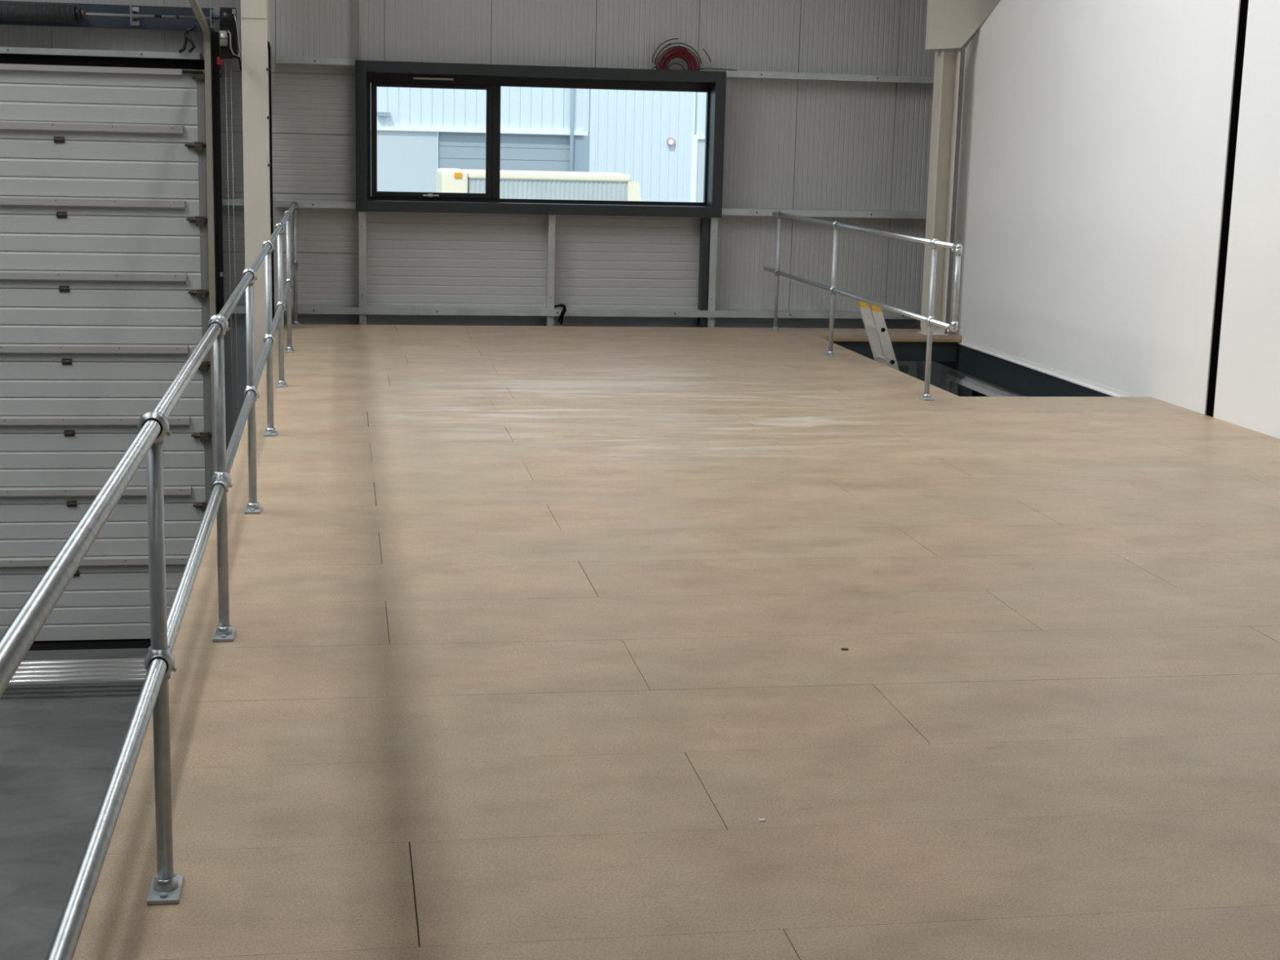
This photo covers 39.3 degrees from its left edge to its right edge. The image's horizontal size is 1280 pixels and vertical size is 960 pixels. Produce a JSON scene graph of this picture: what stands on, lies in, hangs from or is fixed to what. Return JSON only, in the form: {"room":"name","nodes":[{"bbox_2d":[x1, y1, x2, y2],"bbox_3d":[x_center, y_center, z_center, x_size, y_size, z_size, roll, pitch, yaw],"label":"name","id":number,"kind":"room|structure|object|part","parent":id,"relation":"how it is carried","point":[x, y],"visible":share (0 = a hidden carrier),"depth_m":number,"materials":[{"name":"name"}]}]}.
{"room":"warehouse","nodes":[
{"label":"warehouse","id":0,"kind":"room"},
{"bbox_2d":[0,648,148,959],"bbox_3d":[-1.225,3.556,7.502,18.000,0.200,21.600,0,11,-9],"label":"ground","id":1,"kind":"structure","parent":0,"point":[60,745],"depth_m":13.37,"materials":[{"name":"concrete"}]},
{"bbox_2d":[240,0,274,370],"bbox_3d":[-3.390,-3.409,15.908,0.250,10.250,0.634,0,11,-9],"label":"steel column","id":2,"kind":"structure","parent":1,"relation":"on","point":[255,14],"depth_m":15.71,"materials":[{"name":"paint"}]},
{"bbox_3d":[-3.320,-4.727,15.350,0.219,1.490,0.008,0,11,-9],"label":"splice plate","id":3,"kind":"part","parent":2,"relation":"part of","materials":[{"name":"paint"}]},
{"bbox_2d":[857,301,899,370],"bbox_3d":[2.455,0.296,15.100,1.335,3.553,0.389,0,11,-9],"label":"ladder","id":4,"kind":"object","parent":1,"relation":"on","point":[889,357],"visible":0.19,"depth_m":14.61,"materials":[{"name":"metal"}]},
{"bbox_3d":[-7.486,1.779,15.203,0.100,0.118,0.700,0,11,-9],"label":"bearer","id":5,"kind":"object","parent":1,"relation":"on","visible":0},
{"bbox_2d":[7,675,146,686],"bbox_3d":[-5.802,1.730,15.197,3.920,0.060,0.060,0,11,-9],"label":"tube","id":6,"kind":"object","parent":5,"relation":"on","point":[127,679],"visible":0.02,"depth_m":15.34,"materials":[{"name":"white metal"}]},
{"bbox_2d":[11,671,147,679],"bbox_3d":[-5.813,1.706,15.325,3.940,0.060,0.060,0,11,-9],"label":"tube","id":7,"kind":"object","parent":5,"relation":"on","point":[114,673],"visible":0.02,"depth_m":15.46,"materials":[{"name":"white metal"}]},
{"bbox_2d":[17,662,144,670],"bbox_3d":[-5.838,1.655,15.589,3.980,0.060,0.060,0,11,-9],"label":"tube","id":8,"kind":"object","parent":5,"relation":"on","point":[121,664],"visible":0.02,"depth_m":15.72,"materials":[{"name":"white metal"}]},
{"bbox_2d":[14,666,146,674],"bbox_3d":[-5.825,1.682,15.452,3.960,0.060,0.060,0,11,-9],"label":"tube","id":9,"kind":"object","parent":5,"relation":"on","point":[141,668],"visible":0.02,"depth_m":15.59,"materials":[{"name":"white metal"}]},
{"bbox_2d":[19,657,145,665],"bbox_3d":[-5.850,1.629,15.727,4.000,0.060,0.060,0,11,-9],"label":"tube","id":10,"kind":"object","parent":5,"relation":"on","point":[140,660],"visible":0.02,"depth_m":15.86,"materials":[{"name":"white metal"}]},
{"bbox_2d":[0,0,992,448],"bbox_3d":[-3.692,-3.551,16.562,16.200,10.270,0.120,0,11,-9],"label":"wall","id":11,"kind":"structure","parent":0,"point":[789,144],"depth_m":17.19,"materials":[{"name":"grey metal"}]},
{"bbox_2d":[0,46,201,59],"bbox_3d":[-7.819,-3.822,15.639,7.760,0.055,0.222,0,11,-9],"label":"wall rail","id":12,"kind":"object","parent":11,"relation":"attached to","point":[6,50],"visible":1,"depth_m":16.03,"materials":[{"name":"metal"}]},
{"bbox_2d":[0,0,214,31],"bbox_3d":[-7.752,-4.145,15.591,7.880,0.200,0.120,0,11,-9],"label":"steel beam","id":13,"kind":"structure","parent":11,"relation":"attached to","point":[89,21],"depth_m":16.06,"materials":[{"name":"black metal"}]},
{"bbox_2d":[0,1,219,28],"bbox_3d":[-6.709,-4.126,15.600,5.940,0.165,0.198,0,11,-9],"label":"shaft","id":14,"kind":"object","parent":13,"relation":"attached to","point":[9,11],"visible":1,"depth_m":15.78,"materials":[{"name":"metal"}]},
{"bbox_2d":[177,24,196,53],"bbox_3d":[-4.068,-3.960,16.090,0.166,0.257,0.051,0,11,-9],"label":"strap","id":15,"kind":"object","parent":14,"relation":"hanging from","point":[187,37],"visible":1,"depth_m":16.08,"materials":[{"name":"black fabric"}]},
{"bbox_2d":[218,7,241,71],"bbox_3d":[-3.628,-3.908,15.871,0.190,0.567,0.622,-2,11,-16],"label":"motor","id":16,"kind":"object","parent":14,"relation":"attached to","point":[228,28],"visible":1,"depth_m":15.97,"materials":[{"name":"black plastic"}]},
{"bbox_2d":[217,53,222,77],"bbox_3d":[-3.768,-3.713,16.053,0.042,0.206,0.024,0,11,-9],"label":"cord","id":17,"kind":"object","parent":16,"relation":"hanging from","point":[219,60],"visible":1,"depth_m":16.04,"materials":[{"name":"red plastic"}]},
{"bbox_3d":[-3.762,-3.667,16.064,0.027,0.111,0.024,0,11,-9],"label":"black handle","id":18,"kind":"part","parent":17,"relation":"part of","materials":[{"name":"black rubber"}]},
{"bbox_2d":[225,58,238,432],"bbox_3d":[-3.756,-1.847,16.509,0.062,4.000,0.007,0,11,-9],"label":"chain","id":19,"kind":"object","parent":16,"relation":"hanging from","point":[225,59],"visible":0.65,"depth_m":16.42,"materials":[{"name":"metal"}]},
{"bbox_2d":[188,0,226,475],"bbox_3d":[-3.524,-3.085,14.151,0.125,10.260,4.720,0,11,-9],"label":"door track","id":20,"kind":"object","parent":11,"relation":"attached to","point":[211,43],"visible":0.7,"depth_m":16.36,"materials":[{"name":"metal"}]},
{"bbox_2d":[0,53,213,650],"bbox_3d":[-6.949,-1.099,16.155,6.010,5.444,0.290,0,11,-9],"label":"door","id":21,"kind":"structure","parent":20,"relation":"attached to","point":[66,424],"depth_m":16.50,"materials":[{"name":"grey metal"}]},
{"bbox_2d":[222,198,244,205],"bbox_3d":[-3.757,-2.576,16.594,0.250,0.056,0.158,0,11,-9],"label":"wall rail","id":22,"kind":"object","parent":11,"relation":"attached to","point":[237,202],"visible":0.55,"depth_m":16.52,"materials":[{"name":"metal"}]},
{"bbox_2d":[231,305,245,313],"bbox_3d":[-3.781,-1.599,16.779,0.250,0.060,0.158,0,11,-9],"label":"wall rail","id":23,"kind":"object","parent":11,"relation":"attached to","point":[239,308],"visible":0.4,"depth_m":16.71,"materials":[{"name":"metal"}]},
{"bbox_2d":[358,211,366,324],"bbox_3d":[-2.623,-1.916,16.926,0.068,1.235,0.132,0,11,-9],"label":"stud","id":24,"kind":"object","parent":11,"relation":"attached to","point":[362,215],"visible":0.8,"depth_m":16.84,"materials":[{"name":"metal"}]},
{"bbox_2d":[545,214,555,326],"bbox_3d":[-0.862,-1.928,17.219,0.065,1.235,0.132,0,11,-9],"label":"stud","id":25,"kind":"object","parent":11,"relation":"attached to","point":[550,262],"visible":0.8,"depth_m":17.15,"materials":[{"name":"metal"}]},
{"bbox_2d":[275,305,920,319],"bbox_3d":[-0.324,-1.624,17.352,6.280,0.065,0.162,0,11,-9],"label":"wall rail","id":26,"kind":"object","parent":11,"relation":"attached to","point":[302,309],"visible":0.88,"depth_m":17.25,"materials":[{"name":"metal"}]},
{"bbox_2d":[554,303,566,324],"bbox_3d":[-0.767,-1.593,17.190,0.130,0.198,0.048,6,12,22],"label":"cable","id":27,"kind":"object","parent":26,"relation":"hanging from","point":[564,309],"visible":1,"depth_m":17.17,"materials":[{"name":"black rubber"}]},
{"bbox_2d":[274,56,933,218],"bbox_3d":[-0.279,-3.226,17.081,6.300,1.386,0.335,0,11,-9],"label":"window","id":28,"kind":"structure","parent":11,"relation":"in","point":[369,74],"depth_m":16.94,"materials":[{"name":"black"}]},
{"bbox_3d":[-3.031,-2.574,16.715,0.743,0.058,0.162,0,11,-9],"label":"wall rail","id":29,"kind":"part","parent":28,"relation":"part of","materials":[{"name":"grey metal"}]},
{"bbox_3d":[-2.984,-3.852,16.475,0.713,0.057,0.162,0,11,-9],"label":"wall rail","id":30,"kind":"part","parent":28,"relation":"part of","materials":[{"name":"grey metal"}]},
{"bbox_3d":[-1.982,-2.696,16.967,0.152,0.030,0.037,0,11,-9],"label":"sash handle","id":31,"kind":"part","parent":28,"relation":"part of","materials":[{"name":"silver metal"}]},
{"bbox_3d":[-1.969,-3.202,16.919,1.132,1.048,0.060,0,11,-9],"label":"opening sash","id":32,"kind":"part","parent":28,"relation":"part of","materials":[{"name":"black"}]},
{"bbox_2d":[413,76,453,79],"bbox_3d":[-1.935,-3.760,16.778,0.374,0.018,0.022,0,11,-9],"label":"vent","id":33,"kind":"object","parent":28,"relation":"attached to","point":[414,77],"depth_m":16.78,"materials":[{"name":"silver metal"}]},
{"bbox_2d":[652,38,737,71],"bbox_3d":[0.515,-4.021,16.992,0.834,0.320,0.134,0,11,-9],"label":"hose reel","id":34,"kind":"object","parent":28,"relation":"on","point":[677,51],"visible":1,"depth_m":16.95,"materials":[{"name":"red plastic"}]},
{"bbox_3d":[1.794,-2.609,17.517,2.075,0.064,0.162,0,11,-9],"label":"wall rail","id":35,"kind":"part","parent":28,"relation":"part of","materials":[{"name":"grey metal"}]},
{"bbox_3d":[1.826,-3.886,17.275,2.075,0.060,0.162,0,11,-9],"label":"wall rail","id":36,"kind":"part","parent":28,"relation":"part of","materials":[{"name":"grey metal"}]},
{"bbox_2d":[697,217,709,327],"bbox_3d":[0.616,-1.938,17.465,0.065,1.235,0.132,0,11,-9],"label":"stud","id":37,"kind":"object","parent":11,"relation":"attached to","point":[704,222],"visible":0.8,"depth_m":17.40,"materials":[{"name":"paint"}]},
{"bbox_2d":[706,217,718,327],"bbox_3d":[0.695,-1.938,17.478,0.069,1.235,0.132,0,11,-9],"label":"stud","id":38,"kind":"object","parent":11,"relation":"attached to","point":[713,242],"visible":0.8,"depth_m":17.40,"materials":[{"name":"metal"}]},
{"bbox_2d":[885,360,917,377],"bbox_3d":[2.351,0.136,18.165,0.800,2.725,0.060,0,11,-9],"label":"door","id":39,"kind":"structure","parent":11,"relation":"in","point":[908,367],"depth_m":17.96,"materials":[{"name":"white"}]},
{"bbox_3d":[2.591,0.161,18.216,0.150,2.670,0.010,0,11,-9],"label":"pane","id":40,"kind":"part","parent":39,"relation":"part of","materials":[{"name":"grey"}]},
{"bbox_2d":[72,324,1279,959],"bbox_3d":[1.352,0.363,7.817,6.439,0.060,19.190,0,11,-9],"label":"floor","id":41,"kind":"structure","parent":0,"point":[538,628],"depth_m":6.04,"materials":[{"name":"beige wood"}]},
{"bbox_2d":[0,200,299,959],"bbox_3d":[-1.707,-0.306,7.741,0.074,1.134,18.068,0,11,-9],"label":"guardrail","id":42,"kind":"object","parent":41,"relation":"on","point":[166,887],"visible":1,"depth_m":4.08,"materials":[{"name":"metal"}]},
{"bbox_3d":[-1.692,-0.826,7.624,0.037,0.037,18.030,0,11,-9],"label":"rail","id":43,"kind":"part","parent":42,"relation":"part of","materials":[{"name":"metal"}]},
{"bbox_3d":[-1.092,0.406,4.072,0.037,1.070,0.037,0,11,-9],"label":"post","id":44,"kind":"part","parent":42,"relation":"part of","materials":[{"name":"metal"}]},
{"bbox_3d":[-1.448,-0.005,6.194,0.037,1.070,0.037,0,11,-9],"label":"post","id":45,"kind":"part","parent":42,"relation":"part of","materials":[{"name":"metal"}]},
{"bbox_3d":[-1.800,-0.410,8.290,0.037,1.070,0.037,0,11,-9],"label":"post","id":46,"kind":"part","parent":42,"relation":"part of","materials":[{"name":"metal"}]},
{"bbox_3d":[-2.157,-0.823,10.421,0.037,1.070,0.037,0,11,-9],"label":"post","id":47,"kind":"part","parent":42,"relation":"part of","materials":[{"name":"metal"}]},
{"bbox_3d":[-2.495,-1.213,12.436,0.037,1.070,0.037,0,11,-9],"label":"post","id":48,"kind":"part","parent":42,"relation":"part of","materials":[{"name":"metal"}]},
{"bbox_3d":[-2.827,-1.595,14.412,0.037,1.070,0.037,0,11,-9],"label":"post","id":49,"kind":"part","parent":42,"relation":"part of","materials":[{"name":"metal"}]},
{"bbox_3d":[-3.164,-1.984,16.423,0.037,1.070,0.037,0,11,-9],"label":"post","id":50,"kind":"part","parent":42,"relation":"part of","materials":[{"name":"metal"}]},
{"bbox_2d":[763,210,962,400],"bbox_3d":[1.675,-1.551,14.760,0.074,1.134,5.566,0,11,-9],"label":"guardrail","id":51,"kind":"object","parent":41,"relation":"on","point":[935,243],"visible":1,"depth_m":13.55,"materials":[{"name":"metal"}]},
{"bbox_3d":[1.304,-1.976,16.966,0.037,1.070,0.037,0,11,-9],"label":"post","id":52,"kind":"part","parent":51,"relation":"part of","materials":[{"name":"metal"}]},
{"bbox_3d":[1.625,-1.606,15.052,0.037,1.070,0.037,0,11,-9],"label":"post","id":53,"kind":"part","parent":51,"relation":"part of","materials":[{"name":"metal"}]},
{"bbox_3d":[1.671,-1.542,14.774,0.037,0.037,5.540,0,11,-9],"label":"rail","id":54,"kind":"part","parent":51,"relation":"part of","materials":[{"name":"metal"}]},
{"bbox_3d":[1.706,-2.053,14.547,0.037,0.037,5.280,0,11,-9],"label":"rail","id":55,"kind":"part","parent":51,"relation":"part of","materials":[{"name":"metal"}]},
{"bbox_3d":[2.041,-1.125,12.571,0.037,1.070,0.037,0,11,-9],"label":"post","id":56,"kind":"part","parent":51,"relation":"part of","materials":[{"name":"metal"}]},
{"bbox_2d":[833,341,956,361],"bbox_3d":[2.277,-1.230,17.032,1.500,0.188,0.080,0,11,-9],"label":"steel beam","id":57,"kind":"structure","parent":41,"relation":"attached to","point":[903,351],"depth_m":17.05,"materials":[{"name":"black metal"}]},
{"bbox_2d":[916,51,960,335],"bbox_3d":[2.830,-2.686,16.879,0.240,2.628,0.220,0,11,-9],"label":"steel column","id":58,"kind":"structure","parent":41,"relation":"on","point":[947,64],"depth_m":16.84,"materials":[{"name":"paint"}]},
{"bbox_3d":[2.799,-1.424,17.118,0.240,0.058,0.220,0,11,-9],"label":"plate","id":59,"kind":"part","parent":58,"relation":"part of","materials":[{"name":"paint"}]},
{"bbox_2d":[924,0,1000,49],"bbox_3d":[3.296,-5.330,16.363,1.255,2.760,0.090,0,11,-9],"label":"rafter haunch","id":60,"kind":"object","parent":58,"relation":"on","point":[950,24],"visible":0.87,"depth_m":16.47,"materials":[{"name":"paint"}]},
{"bbox_2d":[937,363,1024,396],"bbox_3d":[4.748,2.090,8.040,0.080,2.770,21.250,0,11,-9],"label":"wall","id":61,"kind":"structure","parent":0,"point":[943,370],"depth_m":17.49,"materials":[{"name":"grey paint"}]},
{"bbox_2d":[945,373,1008,396],"bbox_3d":[3.386,0.483,16.724,0.315,2.630,2.720,0,11,-9],"label":"door","id":62,"kind":"structure","parent":61,"relation":"in","point":[979,390],"depth_m":17.24,"materials":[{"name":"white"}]},
{"bbox_2d":[949,0,1279,439],"bbox_3d":[4.922,-2.997,6.782,0.300,7.300,20.665,0,11,-9],"label":"wall","id":63,"kind":"structure","parent":0,"point":[1090,131],"depth_m":13.48,"materials":[{"name":"white paint"}]},
{"bbox_2d":[933,343,1112,396],"bbox_3d":[3.386,-0.849,15.475,0.088,0.261,5.000,0,11,-9],"label":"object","id":64,"kind":"structure","parent":63,"relation":"attached to","point":[1023,380],"depth_m":15.78,"materials":[{"name":"black metal"}]},
{"bbox_2d":[956,338,1136,396],"bbox_3d":[3.360,-0.970,15.261,0.021,0.052,4.440,0,11,-9],"label":"trim","id":65,"kind":"structure","parent":63,"relation":"attached to","point":[1107,390],"depth_m":14.98,"materials":[{"name":"white"}]},
{"bbox_2d":[1196,0,1239,414],"bbox_3d":[3.948,-3.995,11.652,0.007,7.199,0.119,0,11,-9],"label":"trim","id":66,"kind":"structure","parent":63,"relation":"attached to","point":[1234,4],"depth_m":12.05,"materials":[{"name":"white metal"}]},
{"label":"outside","id":67,"kind":"structure","parent":0,"visible":0},
{"bbox_3d":[1.806,-4.336,49.890,100.000,0.280,62.300,0,11,-9],"label":"yard","id":68,"kind":"structure","parent":67,"visible":0},
{"bbox_2d":[370,86,706,202],"bbox_3d":[-4.041,-10.620,54.919,38.800,9.870,12.300,0,11,-9],"label":"industrial building","id":69,"kind":"structure","parent":68,"relation":"on","point":[646,136],"depth_m":49.35,"materials":[{"name":"white metal"}]},
{"bbox_2d":[377,111,390,115],"bbox_3d":[-6.927,-9.887,48.383,0.350,0.100,0.200,0,11,-9],"label":"wall lamp","id":70,"kind":"object","parent":69,"relation":"attached to","point":[379,113],"depth_m":48.29,"materials":[{"name":"white metal"}]},
{"bbox_3d":[-13.808,-7.053,48.083,16.640,4.930,0.310,0,11,-9],"label":"wall panel","id":71,"kind":"part","parent":69,"relation":"part of","materials":[{"name":"white metal"}]},
{"bbox_3d":[2.699,-7.194,50.803,2.700,5.000,0.370,0,11,-9],"label":"door frame","id":72,"kind":"part","parent":69,"relation":"part of","materials":[{"name":"white metal"}]},
{"bbox_3d":[2.788,-7.138,50.762,2.540,4.910,0.080,0,11,-9],"label":"door","id":73,"kind":"part","parent":69,"relation":"part of","materials":[{"name":"white metal"}]},
{"bbox_2d":[435,168,641,200],"bbox_3d":[-2.501,-5.390,43.168,4.690,4.057,2.530,0,11,-9],"label":"van","id":74,"kind":"object","parent":68,"relation":"on","point":[518,184],"visible":0.23,"depth_m":41.74,"materials":[{"name":"cream painted metal"},{"name":"grey metal"},{"name":"orange plastic"}]},
{"bbox_2d":[454,172,462,177],"bbox_3d":[-4.190,-7.022,41.278,0.180,0.130,0.029,0,11,-9],"label":"marker lamp","id":75,"kind":"object","parent":74,"relation":"attached to","point":[457,175],"depth_m":41.26,"materials":[{"name":"orange plastic"}]},
{"bbox_3d":[-2.288,-7.290,42.846,3.790,0.165,2.510,0,11,-9],"label":"roof rail","id":76,"kind":"part","parent":74,"relation":"part of","materials":[{"name":"beige metal"}]},
{"bbox_2d":[468,177,627,200],"bbox_3d":[-2.345,-5.800,43.130,3.710,2.870,2.420,0,11,-9],"label":"curtain","id":77,"kind":"object","parent":74,"relation":"hanging from","point":[561,188],"depth_m":41.77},
{"bbox_3d":[-0.467,-5.763,43.447,0.100,2.970,2.510,0,11,-9],"label":"post","id":78,"kind":"part","parent":74,"relation":"part of","materials":[{"name":"beige metal"}]},
{"bbox_3d":[-0.296,-5.907,43.453,0.240,2.720,2.500,0,11,-9],"label":"door","id":79,"kind":"part","parent":74,"relation":"part of","materials":[{"name":"beige metal"}]}
]}

